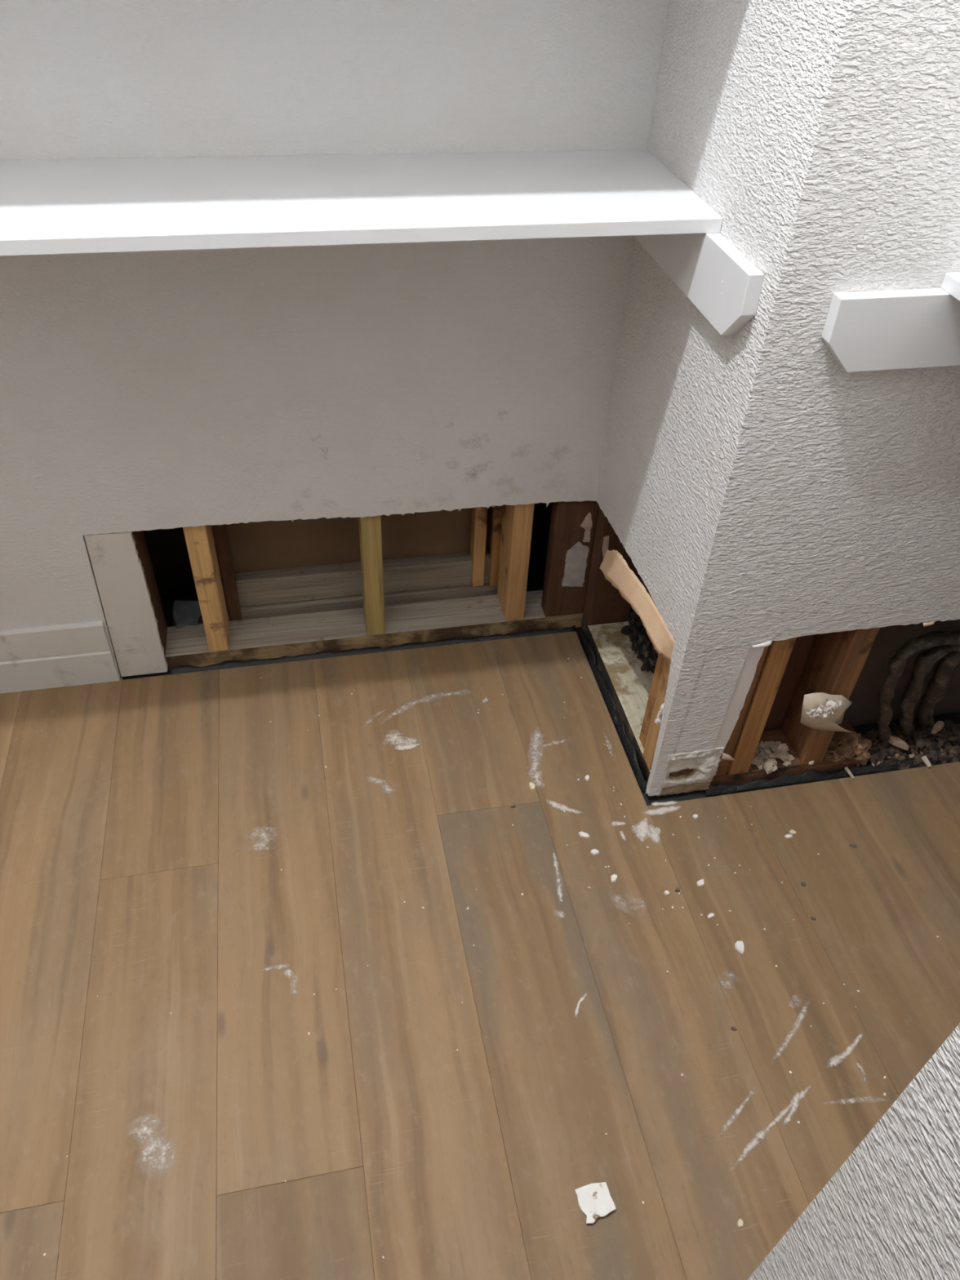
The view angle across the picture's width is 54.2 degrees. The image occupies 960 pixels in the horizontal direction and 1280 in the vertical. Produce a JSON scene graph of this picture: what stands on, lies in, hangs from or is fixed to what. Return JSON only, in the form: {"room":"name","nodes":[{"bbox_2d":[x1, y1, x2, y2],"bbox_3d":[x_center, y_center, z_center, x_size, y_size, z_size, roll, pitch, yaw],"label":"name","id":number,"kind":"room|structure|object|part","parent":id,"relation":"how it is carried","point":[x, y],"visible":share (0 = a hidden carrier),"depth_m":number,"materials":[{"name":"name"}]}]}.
{"room":"damaged room","nodes":[
{"label":"damaged room","id":0,"kind":"room"},
{"bbox_2d":[0,0,668,676],"bbox_3d":[-0.933,-0.948,1.004,2.620,2.628,0.257,-6,43,-10],"label":"wall","id":1,"kind":"structure","parent":0,"point":[337,448],"depth_m":1.47,"materials":[{"name":"paint"}]},
{"bbox_2d":[0,621,119,693],"bbox_3d":[-1.470,0.104,1.651,1.570,0.148,0.010,-6,43,-10],"label":"baseboard","id":2,"kind":"structure","parent":1,"relation":"attached to","point":[52,656],"depth_m":1.76,"materials":[{"name":"white paint"}]},
{"bbox_3d":[-0.208,-1.042,1.164,0.585,2.608,0.013,-6,43,-10],"label":"backing panel","id":3,"kind":"part","parent":1,"relation":"part of","materials":[{"name":"brown wood"}]},
{"bbox_2d":[0,149,723,256],"bbox_3d":[-0.954,-0.479,1.054,2.500,0.018,0.290,-6,43,-10],"label":"shelf","id":4,"kind":"object","parent":1,"relation":"attached to","point":[85,206],"visible":1,"depth_m":1.15,"materials":[{"name":"white paint"}]},
{"bbox_3d":[-0.958,-1.022,1.099,2.620,2.608,0.013,-6,43,-10],"label":"backing panel","id":5,"kind":"part","parent":1,"relation":"part of","materials":[{"name":"wood"}]},
{"bbox_3d":[-0.238,-0.024,1.954,0.913,0.038,0.089,-6,43,-10],"label":"plate","id":6,"kind":"part","parent":1,"relation":"part of","materials":[{"name":"brown wood"}]},
{"bbox_2d":[534,594,542,603],"bbox_3d":[0.131,-0.090,2.010,0.023,0.013,0.023,34,51,30],"label":"lump","id":7,"kind":"object","parent":1,"relation":"on","point":[538,598],"visible":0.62,"depth_m":2.00,"materials":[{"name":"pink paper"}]},
{"bbox_2d":[0,560,959,1279],"bbox_3d":[-0.565,0.462,1.450,3.200,0.040,2.100,-6,43,-10],"label":"floor","id":8,"kind":"structure","parent":0,"point":[134,877],"depth_m":1.41,"materials":[{"name":"brown wood"}]},
{"bbox_2d":[173,600,203,628],"bbox_3d":[-0.600,-0.044,1.942,0.075,0.041,0.091,-6,43,-10],"label":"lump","id":9,"kind":"object","parent":8,"relation":"on","point":[185,613],"visible":0.69,"depth_m":1.93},
{"bbox_2d":[169,625,575,674],"bbox_3d":[-0.205,0.020,1.927,0.832,0.013,0.018,-6,43,-10],"label":"plate","id":10,"kind":"object","parent":8,"relation":"on","point":[228,664],"visible":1,"depth_m":1.92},
{"bbox_2d":[481,697,488,703],"bbox_3d":[0.010,0.118,1.827,0.014,0.003,0.008,-19,47,-22],"label":"drywall debris","id":11,"kind":"object","parent":8,"relation":"on","point":[485,700],"visible":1,"depth_m":1.82,"materials":[{"name":"white paper"}]},
{"bbox_2d":[43,657,938,1258],"bbox_3d":[0.036,0.378,1.546,1.312,0.001,1.030,-6,43,-10],"label":"crumbs","id":12,"kind":"object","parent":8,"relation":"on","point":[790,1072],"visible":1,"depth_m":1.50,"materials":[{"name":"white"}]},
{"bbox_2d":[136,693,872,1167],"bbox_3d":[-0.011,0.412,1.505,1.045,0.001,0.932,-6,43,-10],"label":"plaster dust","id":13,"kind":"object","parent":8,"relation":"on","point":[642,829],"visible":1,"depth_m":1.60,"materials":[{"name":"white"}]},
{"bbox_2d":[528,782,535,790],"bbox_3d":[0.094,0.260,1.675,0.010,0.005,0.016,-6,43,-10],"label":"chip","id":14,"kind":"object","parent":8,"relation":"on","point":[532,786],"visible":1,"depth_m":1.67,"materials":[{"name":"beige"}]},
{"bbox_2d":[578,831,590,838],"bbox_3d":[0.178,0.333,1.602,0.022,0.003,0.010,15,44,13],"label":"chip","id":15,"kind":"object","parent":8,"relation":"on","point":[583,834],"visible":1,"depth_m":1.60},
{"bbox_2d":[584,774,589,780],"bbox_3d":[0.194,0.249,1.695,0.009,0.003,0.011,33,50,28],"label":"chip","id":16,"kind":"object","parent":8,"relation":"on","point":[587,777],"visible":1,"depth_m":1.69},
{"bbox_2d":[590,848,599,854],"bbox_3d":[0.194,0.356,1.577,0.015,0.003,0.011,-6,43,-10],"label":"chip","id":17,"kind":"object","parent":8,"relation":"on","point":[594,851],"visible":1,"depth_m":1.58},
{"bbox_2d":[574,1182,616,1223],"bbox_3d":[0.146,0.709,1.184,0.042,0.009,0.043,-11,44,-15],"label":"scrap","id":18,"kind":"object","parent":8,"relation":"on","point":[595,1201],"visible":1,"depth_m":1.19,"materials":[{"name":"white paper"}]},
{"bbox_2d":[577,629,647,792],"bbox_3d":[0.255,0.123,1.832,0.015,0.020,0.429,-6,43,-10],"label":"floor edge strip","id":19,"kind":"object","parent":8,"relation":"on","point":[629,749],"visible":0.98,"depth_m":1.82,"materials":[{"name":"black rubber"}]},
{"bbox_2d":[610,874,617,882],"bbox_3d":[0.221,0.390,1.541,0.013,0.003,0.014,-6,43,-10],"label":"chip","id":20,"kind":"object","parent":8,"relation":"on","point":[613,877],"visible":1,"depth_m":1.54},
{"bbox_2d":[697,879,704,886],"bbox_3d":[0.362,0.398,1.541,0.014,0.003,0.011,-6,43,-10],"label":"chip","id":21,"kind":"object","parent":8,"relation":"on","point":[700,882],"visible":1,"depth_m":1.54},
{"bbox_2d":[707,912,714,918],"bbox_3d":[0.368,0.439,1.497,0.015,0.003,0.007,-17,46,-21],"label":"chip","id":22,"kind":"object","parent":8,"relation":"on","point":[710,915],"visible":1,"depth_m":1.50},
{"bbox_2d":[734,941,744,954],"bbox_3d":[0.403,0.476,1.457,0.014,0.003,0.022,5,42,2],"label":"chip","id":23,"kind":"object","parent":8,"relation":"on","point":[739,945],"visible":1,"depth_m":1.46,"materials":[{"name":"white"}]},
{"bbox_2d":[737,1218,742,1227],"bbox_3d":[0.326,0.730,1.176,0.008,0.003,0.010,-6,43,-10],"label":"chip","id":24,"kind":"object","parent":8,"relation":"on","point":[740,1223],"visible":1,"depth_m":1.18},
{"bbox_2d":[784,834,792,838],"bbox_3d":[0.532,0.338,1.617,0.014,0.003,0.006,-6,43,-10],"label":"chip","id":25,"kind":"object","parent":8,"relation":"on","point":[787,836],"visible":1,"depth_m":1.62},
{"bbox_2d":[789,829,795,835],"bbox_3d":[0.541,0.332,1.623,0.011,0.003,0.009,32,50,28],"label":"chip","id":26,"kind":"object","parent":8,"relation":"on","point":[792,832],"visible":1,"depth_m":1.62,"materials":[{"name":"beige"}]},
{"bbox_2d":[705,752,959,796],"bbox_3d":[0.689,0.240,1.734,0.580,0.016,0.021,-6,43,-10],"label":"floor edge strip","id":27,"kind":"object","parent":8,"relation":"on","point":[811,775],"visible":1,"depth_m":1.72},
{"bbox_2d":[844,766,854,779],"bbox_3d":[0.678,0.244,1.721,0.006,0.008,0.024,-15,45,-19],"label":"wood splinter","id":28,"kind":"object","parent":27,"relation":"on","point":[846,768],"visible":1,"depth_m":1.72,"materials":[{"name":"wood"}]},
{"bbox_2d":[853,747,944,766],"bbox_3d":[0.810,0.216,1.756,0.243,0.008,0.020,-6,43,-10],"label":"tan grit","id":29,"kind":"object","parent":27,"relation":"on","point":[912,755],"visible":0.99,"depth_m":1.75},
{"bbox_2d":[849,844,857,848],"bbox_3d":[0.640,0.352,1.607,0.012,0.002,0.007,4,42,1],"label":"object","id":30,"kind":"object","parent":8,"relation":"on","point":[854,846],"visible":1,"depth_m":1.61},
{"bbox_2d":[860,719,959,769],"bbox_3d":[0.837,0.183,1.780,0.271,0.050,0.118,-6,43,-10],"label":"rubble","id":31,"kind":"object","parent":8,"relation":"on","point":[931,748],"visible":0.78,"depth_m":1.77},
{"bbox_2d":[888,735,908,750],"bbox_3d":[0.778,0.190,1.744,0.041,0.012,0.015,25,47,22],"label":"lump","id":32,"kind":"object","parent":31,"relation":"on","point":[894,740],"visible":1,"depth_m":1.74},
{"bbox_2d":[877,630,959,748],"bbox_3d":[0.780,0.091,1.682,0.160,0.282,0.029,-6,43,-10],"label":"hose","id":33,"kind":"object","parent":31,"relation":"on","point":[897,664],"visible":1,"depth_m":1.61,"materials":[{"name":"plastic"}]},
{"bbox_2d":[921,755,931,767],"bbox_3d":[0.831,0.226,1.746,0.010,0.010,0.020,-13,45,-16],"label":"wood splinter","id":34,"kind":"object","parent":31,"relation":"on","point":[924,758],"visible":1,"depth_m":1.75,"materials":[{"name":"wood"}]},
{"bbox_2d":[898,644,959,739],"bbox_3d":[0.822,0.095,1.716,0.116,0.243,0.032,-6,43,-10],"label":"hose","id":35,"kind":"object","parent":31,"relation":"on","point":[925,660],"visible":0.95,"depth_m":1.68,"materials":[{"name":"plastic"}]},
{"bbox_2d":[930,720,943,733],"bbox_3d":[0.855,0.163,1.756,0.034,0.013,0.014,-31,52,-31],"label":"lump","id":36,"kind":"object","parent":31,"relation":"on","point":[939,725],"visible":1,"depth_m":1.75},
{"bbox_2d":[917,651,959,728],"bbox_3d":[0.863,0.084,1.733,0.085,0.227,0.035,-6,43,-10],"label":"hose","id":37,"kind":"object","parent":31,"relation":"on","point":[936,687],"visible":0.98,"depth_m":1.72,"materials":[{"name":"plastic"}]},
{"bbox_2d":[581,0,844,793],"bbox_3d":[0.348,-0.847,0.968,0.135,2.628,0.460,-6,43,-10],"label":"wall","id":38,"kind":"structure","parent":0,"point":[740,83],"depth_m":1.28,"materials":[{"name":"paint"}]},
{"bbox_3d":[0.306,0.108,1.843,0.089,0.036,0.460,-6,43,-10],"label":"plate","id":39,"kind":"part","parent":38,"relation":"part of","materials":[{"name":"brown wood"}]},
{"bbox_2d":[610,640,651,697],"bbox_3d":[0.309,0.084,1.836,0.051,0.008,0.255,-6,43,-10],"label":"side grit","id":40,"kind":"object","parent":38,"relation":"on","point":[611,642],"visible":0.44,"depth_m":1.90,"materials":[{"name":"paint"}]},
{"bbox_2d":[620,612,657,672],"bbox_3d":[0.324,0.003,1.888,0.041,0.059,0.155,-6,43,-10],"label":"crumbs","id":41,"kind":"object","parent":38,"relation":"on","point":[641,642],"visible":0.94,"depth_m":1.88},
{"bbox_3d":[0.402,-0.867,1.008,0.012,2.608,0.318,-6,43,-10],"label":"backing panel","id":42,"kind":"part","parent":38,"relation":"part of","materials":[{"name":"brown wood"}]},
{"bbox_2d":[634,232,764,335],"bbox_3d":[0.273,-0.525,1.253,0.020,0.088,0.426,-6,43,-10],"label":"cleat","id":43,"kind":"object","parent":38,"relation":"attached to","point":[725,286],"visible":0.7,"depth_m":1.16,"materials":[{"name":"white paint"}]},
{"bbox_2d":[636,0,959,796],"bbox_3d":[0.729,-0.757,0.891,0.800,2.628,0.141,-6,43,-10],"label":"wall","id":44,"kind":"structure","parent":0,"point":[833,544],"depth_m":1.24,"materials":[{"name":"paint"}]},
{"bbox_3d":[0.506,0.216,1.740,0.422,0.030,0.089,-6,43,-10],"label":"plate","id":45,"kind":"part","parent":44,"relation":"part of","materials":[{"name":"brown wood"}]},
{"bbox_2d":[751,740,795,774],"bbox_3d":[0.529,0.205,1.709,0.089,0.031,0.074,-6,43,-10],"label":"flakes","id":46,"kind":"object","parent":44,"relation":"on","point":[779,749],"visible":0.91,"depth_m":1.71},
{"bbox_3d":[0.578,-0.774,0.915,0.175,2.608,0.012,-6,43,-10],"label":"backing panel","id":47,"kind":"part","parent":44,"relation":"part of","materials":[{"name":"brown wood"}]},
{"bbox_2d":[823,732,871,764],"bbox_3d":[0.673,0.189,1.728,0.108,0.038,0.072,-6,43,-10],"label":"debris","id":48,"kind":"object","parent":44,"relation":"on","point":[842,747],"visible":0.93,"depth_m":1.72,"materials":[{"name":"brown"}]},
{"bbox_2d":[821,288,959,372],"bbox_3d":[0.710,-0.387,1.143,0.630,0.090,0.019,-6,43,-10],"label":"cleat","id":49,"kind":"object","parent":44,"relation":"attached to","point":[911,328],"visible":1,"depth_m":1.09,"materials":[{"name":"white paint"}]},
{"bbox_3d":[0.885,-0.810,0.973,0.455,2.608,0.012,-6,43,-10],"label":"backing panel","id":50,"kind":"part","parent":44,"relation":"part of","materials":[{"name":"brown wood"}]},
{"bbox_2d":[746,1022,959,1279],"bbox_3d":[0.788,-0.152,0.226,1.039,2.620,0.120,-6,43,-10],"label":"wall","id":51,"kind":"structure","parent":0,"point":[891,1211],"depth_m":0.56,"materials":[{"name":"paint"}]},
{"bbox_3d":[1.171,-0.461,0.586,0.100,2.620,0.901,-6,43,-10],"label":"wall","id":52,"kind":"structure","parent":0,"visible":0},
{"bbox_2d":[941,271,959,301],"bbox_3d":[0.850,-0.189,0.853,0.495,0.018,0.755,-6,43,-10],"label":"shelf","id":53,"kind":"object","parent":52,"relation":"attached to","point":[951,282],"visible":1,"depth_m":1.07,"materials":[{"name":"white paint"}]}
]}

